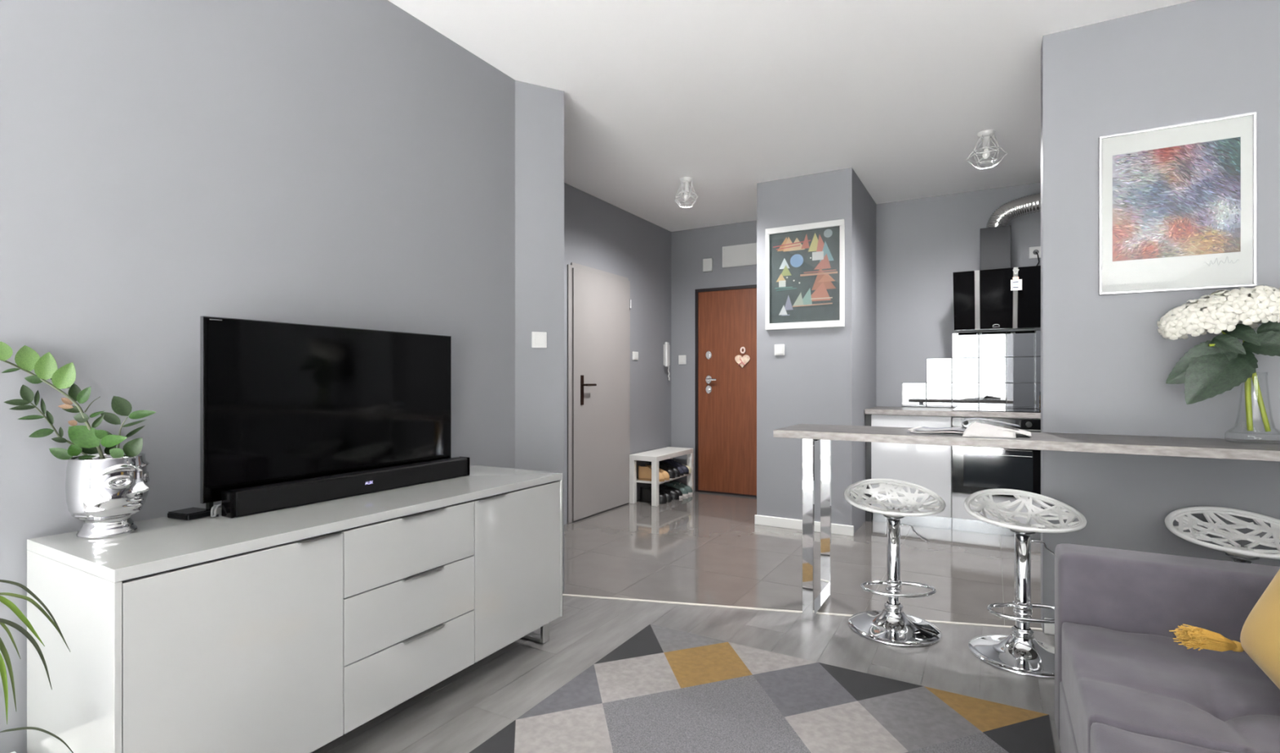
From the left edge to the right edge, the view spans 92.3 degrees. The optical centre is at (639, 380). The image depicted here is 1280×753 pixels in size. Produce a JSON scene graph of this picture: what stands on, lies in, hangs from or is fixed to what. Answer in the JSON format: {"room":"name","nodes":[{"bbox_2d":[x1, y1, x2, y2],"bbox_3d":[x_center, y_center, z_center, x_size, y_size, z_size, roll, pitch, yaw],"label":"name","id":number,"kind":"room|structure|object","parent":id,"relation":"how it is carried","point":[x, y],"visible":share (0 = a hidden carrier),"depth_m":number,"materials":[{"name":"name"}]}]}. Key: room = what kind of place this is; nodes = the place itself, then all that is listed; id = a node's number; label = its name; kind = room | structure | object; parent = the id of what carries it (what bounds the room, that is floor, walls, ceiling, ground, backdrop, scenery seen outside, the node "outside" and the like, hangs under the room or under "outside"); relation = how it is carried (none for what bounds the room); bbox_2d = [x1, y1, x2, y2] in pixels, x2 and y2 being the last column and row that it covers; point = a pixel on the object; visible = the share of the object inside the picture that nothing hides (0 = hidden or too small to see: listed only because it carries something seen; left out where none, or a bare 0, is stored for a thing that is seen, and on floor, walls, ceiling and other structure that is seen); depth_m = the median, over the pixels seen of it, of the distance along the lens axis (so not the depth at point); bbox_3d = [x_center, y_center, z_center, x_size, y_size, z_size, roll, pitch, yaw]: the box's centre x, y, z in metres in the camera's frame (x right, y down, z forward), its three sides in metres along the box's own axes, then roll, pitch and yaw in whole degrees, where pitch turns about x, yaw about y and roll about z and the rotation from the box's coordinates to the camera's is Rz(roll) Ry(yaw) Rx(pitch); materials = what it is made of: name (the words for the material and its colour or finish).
{"room":"living room","nodes":[
{"label":"living room","id":0,"kind":"room"},
{"bbox_2d":[0,0,564,752],"bbox_3d":[-3.012,-0.210,-0.248,0.935,2.720,8.807,0,0,30],"label":"wall","id":1,"kind":"structure","parent":0,"point":[166,165],"depth_m":2.03,"materials":[{"name":"grey paint"}]},
{"bbox_2d":[531,331,546,348],"bbox_3d":[-0.535,-0.214,3.266,0.082,0.085,0.013,0,0,-27],"label":"light switch","id":2,"kind":"object","parent":1,"relation":"attached to","point":[539,340],"visible":1,"depth_m":3.26,"materials":[{"name":"grey plastic"}]},
{"bbox_2d":[564,182,671,524],"bbox_3d":[-0.468,-0.210,5.233,0.120,2.720,3.234,0,0,30],"label":"wall","id":3,"kind":"structure","parent":0,"point":[599,234],"depth_m":5.89,"materials":[{"name":"grey paint"}]},
{"bbox_2d":[567,262,631,524],"bbox_3d":[-0.304,0.099,5.309,0.088,2.098,0.960,0,0,30],"label":"door","id":4,"kind":"structure","parent":3,"relation":"in","point":[599,303],"depth_m":5.24,"materials":[{"name":"white wood"}]},
{"bbox_2d":[632,351,638,360],"bbox_3d":[-0.042,-0.230,5.840,0.013,0.080,0.100,0,0,30],"label":"light switch","id":5,"kind":"object","parent":3,"relation":"attached to","point":[635,354],"visible":1,"depth_m":5.83,"materials":[{"name":"grey plastic"}]},
{"bbox_2d":[663,342,670,380],"bbox_3d":[0.282,-0.192,6.356,0.060,0.396,0.130,0,0,30],"label":"handset","id":6,"kind":"object","parent":3,"relation":"attached to","point":[666,346],"visible":1,"depth_m":6.31,"materials":[{"name":"white plastic"}]},
{"bbox_2d":[311,491,1061,752],"bbox_3d":[-0.247,1.200,0.027,5.695,0.100,12.040,0,0,30],"label":"floor","id":7,"kind":"structure","parent":0,"point":[698,548],"depth_m":3.08,"materials":[{"name":"grey tile"}]},
{"bbox_2d":[26,465,562,752],"bbox_3d":[-0.952,0.779,2.135,0.521,0.741,1.588,0,0,30],"label":"sideboard","id":8,"kind":"object","parent":7,"relation":"on","point":[291,630],"visible":0.99,"depth_m":1.65,"materials":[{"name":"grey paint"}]},
{"bbox_2d":[65,453,149,539],"bbox_3d":[-1.412,0.305,1.635,0.179,0.205,0.168,0,0,30],"label":"pot","id":9,"kind":"object","parent":8,"relation":"on","point":[104,494],"visible":0.99,"depth_m":1.58,"materials":[{"name":"silver metal"}]},
{"bbox_2d":[0,342,155,460],"bbox_3d":[-1.466,0.064,1.619,0.341,0.320,0.113,0,0,-22],"label":"plant","id":10,"kind":"object","parent":9,"relation":"on","point":[85,440],"visible":0.98,"depth_m":1.61,"materials":[{"name":"green plant"}]},
{"bbox_2d":[167,507,211,520],"bbox_3d":[-1.337,0.398,1.827,0.093,0.018,0.076,0,0,22],"label":"media box","id":11,"kind":"object","parent":8,"relation":"on","point":[187,514],"visible":0.94,"depth_m":1.80,"materials":[{"name":"black plastic"}]},
{"bbox_2d":[210,504,221,517],"bbox_3d":[-1.267,0.391,1.856,0.019,0.034,0.073,0,0,0],"label":"cable","id":12,"kind":"object","parent":8,"relation":"on","point":[215,507],"visible":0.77,"depth_m":1.83,"materials":[{"name":"grey plastic"}]},
{"bbox_2d":[200,315,451,516],"bbox_3d":[-1.077,0.109,2.249,0.090,0.598,0.962,0,0,30],"label":"television","id":13,"kind":"object","parent":8,"relation":"on","point":[280,402],"visible":0.8,"depth_m":2.11,"materials":[{"name":"black plastic"}]},
{"bbox_2d":[221,457,470,518],"bbox_3d":[-0.988,0.369,2.232,0.059,0.078,0.951,0,0,30],"label":"soundbar","id":14,"kind":"object","parent":8,"relation":"on","point":[237,503],"visible":1,"depth_m":2.09,"materials":[{"name":"black plastic"}]},
{"bbox_2d":[640,487,666,504],"bbox_3d":[0.124,1.081,5.766,0.265,0.137,0.086,0,0,24],"label":"shoe","id":15,"kind":"object","parent":7,"relation":"on","point":[645,492],"visible":0.61,"depth_m":5.76,"materials":[{"name":"black leather"}]},
{"bbox_2d":[649,487,671,502],"bbox_3d":[0.188,1.090,5.856,0.265,0.118,0.086,0,0,36],"label":"shoe","id":16,"kind":"object","parent":7,"relation":"on","point":[668,500],"visible":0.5,"depth_m":5.79,"materials":[{"name":"black leather"}]},
{"bbox_2d":[629,447,693,506],"bbox_3d":[0.223,0.924,6.003,0.290,0.452,0.800,0,0,30],"label":"bench","id":17,"kind":"object","parent":7,"relation":"on","point":[654,456],"visible":0.77,"depth_m":5.72,"materials":[{"name":"white wood"}]},
{"bbox_2d":[638,466,664,481],"bbox_3d":[0.104,0.871,5.732,0.265,0.132,0.086,0,0,24],"label":"shoe","id":18,"kind":"object","parent":17,"relation":"on","point":[644,472],"visible":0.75,"depth_m":5.72,"materials":[{"name":"brown leather"}]},
{"bbox_2d":[645,464,669,480],"bbox_3d":[0.163,0.873,5.824,0.265,0.128,0.086,0,0,33],"label":"shoe","id":19,"kind":"object","parent":17,"relation":"on","point":[664,473],"visible":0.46,"depth_m":5.76,"materials":[{"name":"brown leather"}]},
{"bbox_2d":[649,462,675,478],"bbox_3d":[0.214,0.869,5.922,0.265,0.137,0.086,0,0,23],"label":"shoe","id":20,"kind":"object","parent":17,"relation":"on","point":[672,475],"visible":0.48,"depth_m":5.87,"materials":[{"name":"black leather"}]},
{"bbox_2d":[636,473,691,484],"bbox_3d":[0.223,0.948,6.003,0.282,0.020,0.695,0,0,30],"label":"shelf","id":21,"kind":"object","parent":17,"relation":"attached to","point":[689,475],"depth_m":5.76,"materials":[{"name":"white wood"}]},
{"bbox_2d":[658,461,679,477],"bbox_3d":[0.271,0.866,6.011,0.265,0.142,0.086,0,0,30],"label":"shoe","id":22,"kind":"object","parent":17,"relation":"on","point":[675,470],"visible":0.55,"depth_m":5.97,"materials":[{"name":"black leather"}]},
{"bbox_2d":[662,459,684,475],"bbox_3d":[0.319,0.861,6.104,0.265,0.151,0.086,0,0,34],"label":"shoe","id":23,"kind":"object","parent":17,"relation":"on","point":[680,469],"visible":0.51,"depth_m":6.06,"materials":[{"name":"black leather"}]},
{"bbox_2d":[669,459,688,474],"bbox_3d":[0.365,0.869,6.176,0.265,0.137,0.086,0,0,24],"label":"shoe","id":24,"kind":"object","parent":17,"relation":"on","point":[686,470],"visible":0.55,"depth_m":6.12,"materials":[{"name":"black leather"}]},
{"bbox_2d":[682,464,691,473],"bbox_3d":[0.398,0.894,6.252,0.265,0.087,0.086,0,0,27],"label":"shoe","id":25,"kind":"object","parent":17,"relation":"on","point":[688,467],"visible":0.21,"depth_m":6.19,"materials":[{"name":"beige leather"}]},
{"bbox_2d":[658,484,679,500],"bbox_3d":[0.251,1.085,5.947,0.265,0.128,0.086,0,0,21],"label":"shoe","id":26,"kind":"object","parent":7,"relation":"on","point":[674,495],"visible":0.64,"depth_m":5.90,"materials":[{"name":"black leather"}]},
{"bbox_2d":[662,484,682,498],"bbox_3d":[0.297,1.095,6.047,0.265,0.108,0.086,0,0,30],"label":"shoe","id":27,"kind":"object","parent":7,"relation":"on","point":[677,491],"visible":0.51,"depth_m":5.99,"materials":[{"name":"black"}]},
{"bbox_2d":[663,482,688,496],"bbox_3d":[0.357,1.090,6.140,0.265,0.118,0.086,0,0,25],"label":"shoe","id":28,"kind":"object","parent":7,"relation":"on","point":[685,493],"visible":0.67,"depth_m":6.10,"materials":[{"name":"white"}]},
{"bbox_2d":[669,480,693,495],"bbox_3d":[0.416,1.090,6.233,0.265,0.118,0.086,0,0,33],"label":"shoe","id":29,"kind":"object","parent":7,"relation":"on","point":[689,489],"visible":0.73,"depth_m":6.19,"materials":[{"name":"white"}]},
{"bbox_2d":[469,624,1056,752],"bbox_3d":[0.141,1.145,1.474,1.560,0.008,2.329,0,0,30],"label":"rug","id":30,"kind":"object","parent":7,"relation":"on","point":[663,690],"visible":1,"depth_m":2.10,"materials":[{"name":"grey carpet"}]},
{"bbox_2d":[562,594,1042,631],"bbox_3d":[0.707,1.149,3.058,2.336,0.005,0.018,0,0,11],"label":"trim","id":31,"kind":"structure","parent":7,"relation":"on","point":[566,595],"depth_m":3.08,"materials":[{"name":"grey"}]},
{"bbox_2d":[844,479,946,647],"bbox_3d":[1.172,0.819,2.839,0.433,0.660,0.433,0,0,30],"label":"bar stool","id":32,"kind":"object","parent":7,"relation":"on","point":[891,626],"visible":1,"depth_m":2.81,"materials":[{"name":"white plastic"}]},
{"bbox_2d":[865,414,951,529],"bbox_3d":[2.232,0.714,5.064,0.625,0.872,0.565,0,0,30],"label":"base cabinet","id":33,"kind":"object","parent":7,"relation":"on","point":[929,467],"depth_m":4.80,"materials":[{"name":"white"}]},
{"bbox_2d":[951,416,1040,539],"bbox_3d":[2.765,0.714,4.757,0.598,0.872,0.565,0,0,30],"label":"base cabinet","id":34,"kind":"object","parent":7,"relation":"on","point":[962,521],"visible":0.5,"depth_m":4.61,"materials":[{"name":"white"}]},
{"bbox_2d":[951,417,1040,498],"bbox_3d":[2.614,0.566,4.494,0.592,0.568,0.086,0,0,30],"label":"oven","id":35,"kind":"object","parent":34,"relation":"in","point":[974,469],"visible":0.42,"depth_m":4.50,"materials":[{"name":"black glass"}]},
{"bbox_2d":[964,488,1086,679],"bbox_3d":[1.592,0.819,2.557,0.433,0.660,0.433,0,0,30],"label":"bar stool","id":36,"kind":"object","parent":7,"relation":"on","point":[1019,653],"visible":0.95,"depth_m":2.54,"materials":[{"name":"white plastic"}]},
{"bbox_2d":[773,423,1279,621],"bbox_3d":[2.226,0.694,2.297,3.392,0.911,0.477,0,0,30],"label":"breakfast bar","id":37,"kind":"object","parent":7,"relation":"on","point":[1210,448],"visible":1,"depth_m":2.65,"materials":[{"name":"grey wood"}]},
{"bbox_2d":[906,417,1031,438],"bbox_3d":[1.436,0.205,2.690,0.476,0.064,0.305,0,0,30],"label":"open magazine","id":38,"kind":"object","parent":37,"relation":"on","point":[975,429],"visible":1,"depth_m":2.63,"materials":[{"name":"grey paper"}]},
{"bbox_2d":[1224,375,1279,444],"bbox_3d":[2.329,0.103,2.329,0.164,0.266,0.164,0,0,30],"label":"glass vase","id":39,"kind":"object","parent":37,"relation":"on","point":[1266,375],"visible":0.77,"depth_m":2.32,"materials":[{"name":"clear glass"}]},
{"bbox_2d":[1157,285,1279,431],"bbox_3d":[2.261,-0.079,2.325,0.470,0.547,0.202,0,0,30],"label":"hydrangea","id":40,"kind":"object","parent":39,"relation":"in","point":[1214,367],"visible":1,"depth_m":2.31,"materials":[{"name":"white plant"}]},
{"bbox_2d":[1054,543,1279,752],"bbox_3d":[1.148,0.720,0.695,0.964,0.859,2.350,0,0,30],"label":"sofa","id":41,"kind":"object","parent":7,"relation":"on","point":[1123,684],"visible":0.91,"depth_m":1.57,"materials":[{"name":"grey fabric"}]},
{"bbox_2d":[1090,723,1229,752],"bbox_3d":[1.082,0.791,0.846,0.688,0.194,0.596,0,0,30],"label":"seat cushion","id":42,"kind":"object","parent":41,"relation":"on","point":[1105,738],"depth_m":1.19,"materials":[{"name":"grey fabric"}]},
{"bbox_2d":[1062,622,1279,752],"bbox_3d":[1.384,0.791,1.371,0.688,0.194,0.606,0,0,30],"label":"seat cushion","id":43,"kind":"object","parent":41,"relation":"on","point":[1132,677],"depth_m":1.40,"materials":[{"name":"grey fabric"}]},
{"bbox_2d":[1168,569,1279,689],"bbox_3d":[1.375,0.499,1.217,0.241,0.425,0.489,0,0,-2],"label":"throw cushion","id":44,"kind":"object","parent":41,"relation":"on","point":[1260,638],"visible":1,"depth_m":1.31,"materials":[{"name":"yellow fabric"}]},
{"bbox_2d":[1164,506,1279,564],"bbox_3d":[2.205,0.827,2.250,0.433,0.645,0.433,0,0,30],"label":"bar stool","id":45,"kind":"object","parent":7,"relation":"on","point":[1246,554],"visible":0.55,"depth_m":2.33,"materials":[{"name":"white plastic"}]},
{"bbox_3d":[-1.421,1.045,1.210,0.630,0.210,0.440,0,0,30],"label":"plant stand","id":46,"kind":"object","parent":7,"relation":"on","visible":0},
{"bbox_2d":[0,580,73,752],"bbox_3d":[-1.272,0.648,1.031,0.703,0.581,0.265,0,0,15],"label":"spider plant","id":47,"kind":"object","parent":46,"relation":"on","point":[9,604],"visible":1,"depth_m":1.08,"materials":[{"name":"green plant"}]},
{"bbox_3d":[3.440,0.714,4.369,0.951,0.872,0.565,0,0,30],"label":"base cabinet","id":48,"kind":"object","parent":7,"relation":"on","visible":0},
{"bbox_2d":[864,406,1040,418],"bbox_3d":[2.909,0.255,4.665,2.190,0.040,0.588,0,0,30],"label":"countertop","id":49,"kind":"structure","parent":48,"relation":"on","point":[925,411],"depth_m":4.70,"materials":[{"name":"grey stone"}]},
{"bbox_2d":[952,408,1040,413],"bbox_3d":[2.757,0.232,4.753,0.580,0.006,0.490,0,0,30],"label":"cooktop","id":50,"kind":"object","parent":49,"relation":"in","point":[986,410],"visible":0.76,"depth_m":4.70,"materials":[{"name":"black"}]},
{"bbox_2d":[388,0,1192,231],"bbox_3d":[-0.247,-1.620,0.027,5.695,0.100,12.040,0,0,30],"label":"ceiling","id":51,"kind":"structure","parent":0,"point":[731,97],"depth_m":3.28,"materials":[{"name":"white paint"}]},
{"bbox_2d":[675,177,697,208],"bbox_3d":[0.361,-1.465,4.793,0.200,0.210,0.174,0,0,30],"label":"ceiling lamp","id":52,"kind":"object","parent":51,"relation":"attached to","point":[686,181],"visible":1,"depth_m":4.77,"materials":[{"name":"grey metal"}]},
{"bbox_2d":[966,129,1007,168],"bbox_3d":[2.197,-1.465,3.898,0.228,0.210,0.199,0,0,30],"label":"ceiling lamp","id":53,"kind":"object","parent":51,"relation":"attached to","point":[985,135],"visible":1,"depth_m":3.88,"materials":[{"name":"grey metal"}]},
{"bbox_2d":[756,167,876,533],"bbox_3d":[1.519,-0.210,5.188,0.730,2.720,1.090,0,0,30],"label":"wall pillar","id":54,"kind":"structure","parent":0,"point":[826,375],"depth_m":4.75,"materials":[{"name":"grey paint"}]},
{"bbox_2d":[774,344,784,355],"bbox_3d":[1.089,-0.236,4.800,0.080,0.085,0.013,0,0,30],"label":"light switch","id":55,"kind":"object","parent":54,"relation":"attached to","point":[779,348],"visible":1,"depth_m":4.79,"materials":[{"name":"white plastic"}]},
{"bbox_2d":[755,515,853,536],"bbox_3d":[1.244,1.113,4.710,0.758,0.075,0.014,0,0,30],"label":"baseboard","id":56,"kind":"structure","parent":54,"relation":"attached to","point":[842,530],"depth_m":4.74,"materials":[{"name":"white"}]},
{"bbox_2d":[765,218,844,329],"bbox_3d":[1.253,-0.794,4.700,0.601,0.796,0.022,0,0,30],"label":"framed poster","id":57,"kind":"object","parent":54,"relation":"attached to","point":[805,264],"visible":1,"depth_m":4.69,"materials":[{"name":"multicoloured paper"}]},
{"bbox_2d":[671,182,1040,491],"bbox_3d":[2.506,-0.210,5.314,4.955,2.720,0.128,0,0,30],"label":"wall","id":58,"kind":"structure","parent":0,"point":[921,242],"depth_m":5.29,"materials":[{"name":"grey paint"}]},
{"bbox_2d":[678,355,686,364],"bbox_3d":[0.443,-0.213,6.429,0.085,0.095,0.013,0,0,30],"label":"light switch","id":59,"kind":"object","parent":58,"relation":"attached to","point":[682,358],"visible":1,"depth_m":6.42,"materials":[{"name":"grey plastic"}]},
{"bbox_2d":[702,257,712,271],"bbox_3d":[0.694,-1.175,6.275,0.100,0.130,0.030,0,0,30],"label":"thermostat box","id":60,"kind":"object","parent":58,"relation":"attached to","point":[707,263],"visible":1,"depth_m":6.26,"materials":[{"name":"grey plastic"}]},
{"bbox_2d":[694,284,756,497],"bbox_3d":[0.972,0.107,6.082,0.950,2.085,0.086,0,0,30],"label":"door","id":61,"kind":"structure","parent":58,"relation":"in","point":[726,317],"depth_m":6.17,"materials":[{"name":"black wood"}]},
{"bbox_2d":[734,346,750,368],"bbox_3d":[1.010,-0.224,6.067,0.156,0.211,0.026,0,0,30],"label":"heart ornament","id":62,"kind":"object","parent":61,"relation":"attached to","point":[742,362],"visible":1,"depth_m":6.06,"materials":[{"name":"beige"}]},
{"bbox_2d":[722,243,756,267],"bbox_3d":[1.056,-1.240,6.068,0.520,0.210,0.027,0,0,30],"label":"access panel","id":63,"kind":"object","parent":58,"relation":"attached to","point":[744,255],"visible":0.7,"depth_m":6.10,"materials":[{"name":"grey plastic"}]},
{"bbox_2d":[952,225,1040,331],"bbox_3d":[2.783,-0.785,4.800,0.578,0.780,0.500,0,0,30],"label":"range hood","id":64,"kind":"object","parent":58,"relation":"attached to","point":[984,300],"visible":0.95,"depth_m":4.68,"materials":[{"name":"black glass"}]},
{"bbox_2d":[986,192,1040,227],"bbox_3d":[3.329,-1.315,4.546,1.343,0.284,0.143,0,0,30],"label":"ventilation duct","id":65,"kind":"object","parent":64,"relation":"attached to","point":[1003,215],"visible":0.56,"depth_m":4.74,"materials":[{"name":"silver metal"}]},
{"bbox_2d":[1010,269,1022,290],"bbox_3d":[2.775,-0.740,4.529,0.070,0.149,0.028,0,0,30],"label":"tag","id":66,"kind":"object","parent":64,"relation":"hanging from","point":[1015,285],"visible":1,"depth_m":4.54,"materials":[{"name":"grey paper"}]},
{"bbox_2d":[1029,246,1040,266],"bbox_3d":[3.137,-0.977,4.867,0.090,0.167,0.034,0,0,30],"label":"wall socket","id":67,"kind":"object","parent":58,"relation":"attached to","point":[1035,251],"visible":0.84,"depth_m":4.87,"materials":[{"name":"grey plastic"}]},
{"bbox_2d":[1040,0,1279,632],"bbox_3d":[2.920,-0.210,2.254,2.425,2.720,0.140,0,0,30],"label":"wall","id":68,"kind":"structure","parent":0,"point":[1106,365],"depth_m":2.63,"materials":[{"name":"grey paint"}]},
{"bbox_2d":[1044,617,1054,635],"bbox_3d":[2.832,1.115,2.216,2.300,0.070,0.014,0,0,30],"label":"baseboard","id":69,"kind":"structure","parent":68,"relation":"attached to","point":[1049,628],"depth_m":2.77,"materials":[{"name":"white"}]},
{"bbox_2d":[1098,111,1257,295],"bbox_3d":[2.224,-0.717,2.561,0.502,0.690,0.022,0,0,30],"label":"framed print","id":70,"kind":"object","parent":68,"relation":"attached to","point":[1178,202],"visible":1,"depth_m":2.55,"materials":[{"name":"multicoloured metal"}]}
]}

